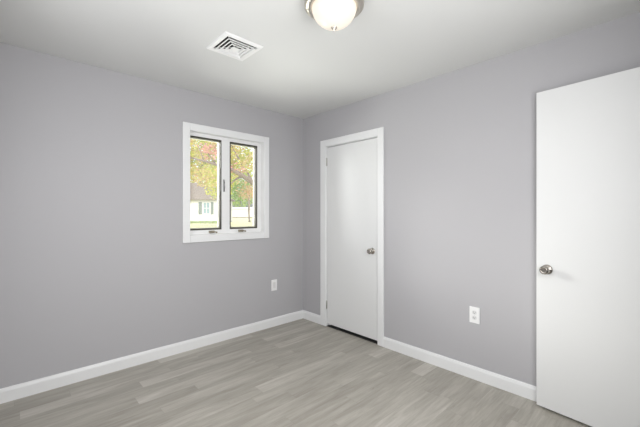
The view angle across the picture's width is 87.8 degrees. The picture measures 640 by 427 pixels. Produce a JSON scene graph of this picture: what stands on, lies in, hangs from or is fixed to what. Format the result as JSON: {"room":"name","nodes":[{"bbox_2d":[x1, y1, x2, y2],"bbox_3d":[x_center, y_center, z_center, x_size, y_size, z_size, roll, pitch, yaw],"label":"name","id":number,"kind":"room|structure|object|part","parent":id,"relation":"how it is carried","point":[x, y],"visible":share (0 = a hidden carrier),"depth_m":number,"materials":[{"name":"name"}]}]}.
{"room":"empty bedroom","nodes":[
{"label":"empty bedroom","id":0,"kind":"room"},
{"bbox_2d":[0,42,302,388],"bbox_3d":[-1.333,0.066,3.125,2.950,2.440,0.150,0,0,-43],"label":"wall","id":1,"kind":"structure","parent":0,"point":[96,267],"depth_m":2.69,"materials":[{"name":"grey paint"}]},
{"bbox_2d":[0,310,302,403],"bbox_3d":[-1.277,1.237,3.065,2.950,0.098,0.014,0,0,-43],"label":"baseboard","id":2,"kind":"structure","parent":1,"relation":"attached to","point":[29,388],"depth_m":2.77,"materials":[{"name":"white paint"}]},
{"bbox_2d":[182,122,268,242],"bbox_3d":[-0.972,-0.283,3.450,0.954,1.122,0.168,0,0,-43],"label":"window","id":3,"kind":"structure","parent":1,"relation":"in","point":[224,138],"depth_m":3.42,"materials":[{"name":"white paint"}]},
{"bbox_3d":[-1.159,-0.288,3.319,0.334,0.912,0.040,0,0,-43],"label":"sash","id":4,"kind":"part","parent":3,"relation":"part of","materials":[{"name":"grey plastic"}]},
{"bbox_3d":[-1.135,-0.288,3.294,0.334,0.912,0.014,0,0,-43],"label":"screen frame","id":5,"kind":"part","parent":3,"relation":"part of","materials":[{"name":"brown metal"}]},
{"bbox_3d":[-0.849,-0.288,3.610,0.335,0.912,0.040,0,0,-43],"label":"sash","id":6,"kind":"part","parent":3,"relation":"part of","materials":[{"name":"grey plastic"}]},
{"bbox_3d":[-0.825,-0.288,3.585,0.335,0.912,0.014,0,0,-43],"label":"screen frame","id":7,"kind":"part","parent":3,"relation":"part of","materials":[{"name":"brown metal"}]},
{"bbox_2d":[271,279,276,290],"bbox_3d":[-0.520,0.820,3.777,0.077,0.125,0.008,0,0,-43],"label":"wall outlet","id":8,"kind":"object","parent":1,"relation":"attached to","point":[273,282],"visible":1,"depth_m":3.77,"materials":[{"name":"white plastic"}]},
{"bbox_2d":[0,318,591,426],"bbox_3d":[0.699,1.346,1.466,3.950,0.120,5.350,0,0,-43],"label":"floor","id":9,"kind":"structure","parent":0,"point":[303,372],"depth_m":2.35,"materials":[{"name":"grey laminate"}]},
{"bbox_2d":[327,325,376,343],"bbox_3d":[0.366,1.284,3.557,0.117,0.005,0.719,0,0,-43],"label":"threshold","id":10,"kind":"object","parent":9,"relation":"on","point":[331,326],"visible":0.43,"depth_m":3.51,"materials":[{"name":"black"}]},
{"bbox_2d":[0,0,639,118],"bbox_3d":[0.699,-1.214,1.466,3.950,0.120,5.350,0,0,-43],"label":"ceiling","id":11,"kind":"structure","parent":0,"point":[303,69],"depth_m":2.17,"materials":[{"name":"white paint"}]},
{"bbox_2d":[206,31,263,60],"bbox_3d":[-0.592,-1.144,2.311,0.286,0.019,0.286,0,0,-43],"label":"ceiling vent","id":12,"kind":"object","parent":11,"relation":"in","point":[228,44],"visible":1,"depth_m":2.29,"materials":[{"name":"white metal"}]},
{"bbox_3d":[-0.592,-1.143,2.311,0.058,0.018,0.058,0,0,-43],"label":"plate","id":13,"kind":"part","parent":12,"relation":"part of","materials":[{"name":"white metal"}]},
{"bbox_2d":[304,0,363,31],"bbox_3d":[0.077,-1.068,1.801,0.324,0.171,0.324,0,0,-43],"label":"ceiling lamp","id":14,"kind":"object","parent":11,"relation":"attached to","point":[332,15],"visible":1,"depth_m":1.75,"materials":[{"name":"white glass"}]},
{"bbox_2d":[303,11,639,385],"bbox_3d":[0.915,0.066,2.969,0.120,2.440,3.450,0,0,-43],"label":"wall","id":15,"kind":"structure","parent":0,"point":[460,144],"depth_m":2.62,"materials":[{"name":"grey paint"}]},
{"bbox_2d":[303,310,319,323],"bbox_3d":[-0.096,1.237,3.951,0.014,0.098,0.309,0,0,-43],"label":"baseboard","id":16,"kind":"structure","parent":15,"relation":"attached to","point":[307,315],"depth_m":3.95,"materials":[{"name":"white paint"}]},
{"bbox_2d":[326,138,376,339],"bbox_3d":[0.312,0.257,3.510,0.098,1.996,0.723,0,0,-43],"label":"door","id":17,"kind":"structure","parent":15,"relation":"in","point":[351,303],"depth_m":3.50,"materials":[{"name":"white paint"}]},
{"bbox_2d":[320,127,383,346],"bbox_3d":[0.354,0.229,3.556,0.137,2.114,0.883,0,0,-43],"label":"door frame","id":18,"kind":"structure","parent":15,"relation":"attached to","point":[378,133],"depth_m":3.35,"materials":[{"name":"white paint"}]},
{"bbox_2d":[383,337,535,401],"bbox_3d":[1.329,1.237,2.429,0.014,0.098,2.096,0,0,-43],"label":"baseboard","id":19,"kind":"structure","parent":15,"relation":"attached to","point":[525,390],"depth_m":2.61,"materials":[{"name":"white paint"}]},
{"bbox_2d":[469,306,479,323],"bbox_3d":[1.196,0.791,2.574,0.009,0.125,0.077,0,0,-43],"label":"wall outlet","id":20,"kind":"object","parent":15,"relation":"attached to","point":[474,312],"visible":1,"depth_m":2.57,"materials":[{"name":"white plastic"}]},
{"label":"outside","id":21,"kind":"structure","parent":0,"visible":0},
{"bbox_2d":[190,218,252,227],"bbox_3d":[-33.064,1.586,83.099,180.000,0.300,159.700,0,0,-43],"label":"lawn","id":22,"kind":"structure","parent":21,"point":[237,222],"depth_m":41.41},
{"bbox_2d":[190,221,216,223],"bbox_3d":[-16.786,1.230,44.990,7.445,0.453,0.703,0,0,0],"label":"hedge","id":23,"kind":"object","parent":22,"relation":"on","point":[212,222],"visible":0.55,"depth_m":44.90,"materials":[{"name":"green plant"}]},
{"bbox_2d":[190,183,234,222],"bbox_3d":[-18.688,-1.590,51.000,9.630,6.052,6.900,0,0,0],"label":"house","id":24,"kind":"structure","parent":22,"relation":"on","point":[202,207],"depth_m":48.01,"materials":[{"name":"white"}]},
{"bbox_2d":[198,202,201,214],"bbox_3d":[-17.284,-0.681,47.968,0.491,1.805,0.085,0,0,0],"label":"shutter","id":25,"kind":"object","parent":24,"relation":"hanging from","point":[199,203],"depth_m":47.95,"materials":[{"name":"green"}]},
{"bbox_3d":[-16.374,-0.696,47.990,0.866,1.545,0.040,0,0,0],"label":"pane","id":26,"kind":"part","parent":24,"relation":"part of","materials":[{"name":"clear glass"}]},
{"bbox_2d":[211,202,213,214],"bbox_3d":[-15.565,-0.681,47.968,0.404,1.805,0.085,0,0,0],"label":"shutter","id":27,"kind":"object","parent":24,"relation":"hanging from","point":[212,203],"depth_m":47.95,"materials":[{"name":"green"}]},
{"bbox_2d":[200,163,236,198],"bbox_3d":[-10.675,-1.930,34.568,3.491,6.744,4.046,0,0,-43],"label":"tree","id":28,"kind":"object","parent":22,"relation":"on","point":[212,182],"visible":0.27,"depth_m":33.85,"materials":[{"name":"yellow plant"}]},
{"bbox_2d":[190,139,252,188],"bbox_3d":[-4.442,-2.406,15.366,5.688,7.704,6.033,0,0,-9],"label":"autumn tree","id":29,"kind":"object","parent":22,"relation":"on","point":[199,160],"visible":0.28,"depth_m":14.76,"materials":[{"name":"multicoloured plant"}]},
{"bbox_2d":[231,164,252,206],"bbox_3d":[-29.575,-8.545,125.458,14.439,19.962,12.915,0,0,-43],"label":"tree","id":30,"kind":"object","parent":22,"relation":"on","point":[235,194],"visible":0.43,"depth_m":123.53,"materials":[{"name":"green plant"}]},
{"bbox_2d":[232,207,252,217],"bbox_3d":[-21.659,-0.179,102.500,13.234,3.231,5.600,0,0,0],"label":"fence","id":31,"kind":"object","parent":22,"relation":"on","point":[237,212],"visible":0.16,"depth_m":100.00,"materials":[{"name":"white plastic"}]},
{"bbox_2d":[235,181,252,221],"bbox_3d":[-11.231,-1.944,51.979,4.178,6.786,2.646,0,0,-2],"label":"slim tree","id":32,"kind":"object","parent":22,"relation":"on","point":[247,189],"visible":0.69,"depth_m":51.85,"materials":[{"name":"orange plant"}]},
{"bbox_3d":[1.057,0.066,0.658,3.070,2.440,0.120,0,0,-43],"label":"wall","id":33,"kind":"structure","parent":0,"visible":0},
{"bbox_2d":[536,67,639,426],"bbox_3d":[1.663,0.237,1.898,0.100,2.070,0.770,0,0,-38],"label":"door","id":34,"kind":"structure","parent":33,"relation":"in","point":[588,131],"depth_m":1.98,"materials":[{"name":"white paint"}]},
{"bbox_3d":[1.441,0.367,2.134,0.037,0.056,0.056,0,0,-38],"label":"knob","id":35,"kind":"part","parent":34,"relation":"part of","materials":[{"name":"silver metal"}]}
]}

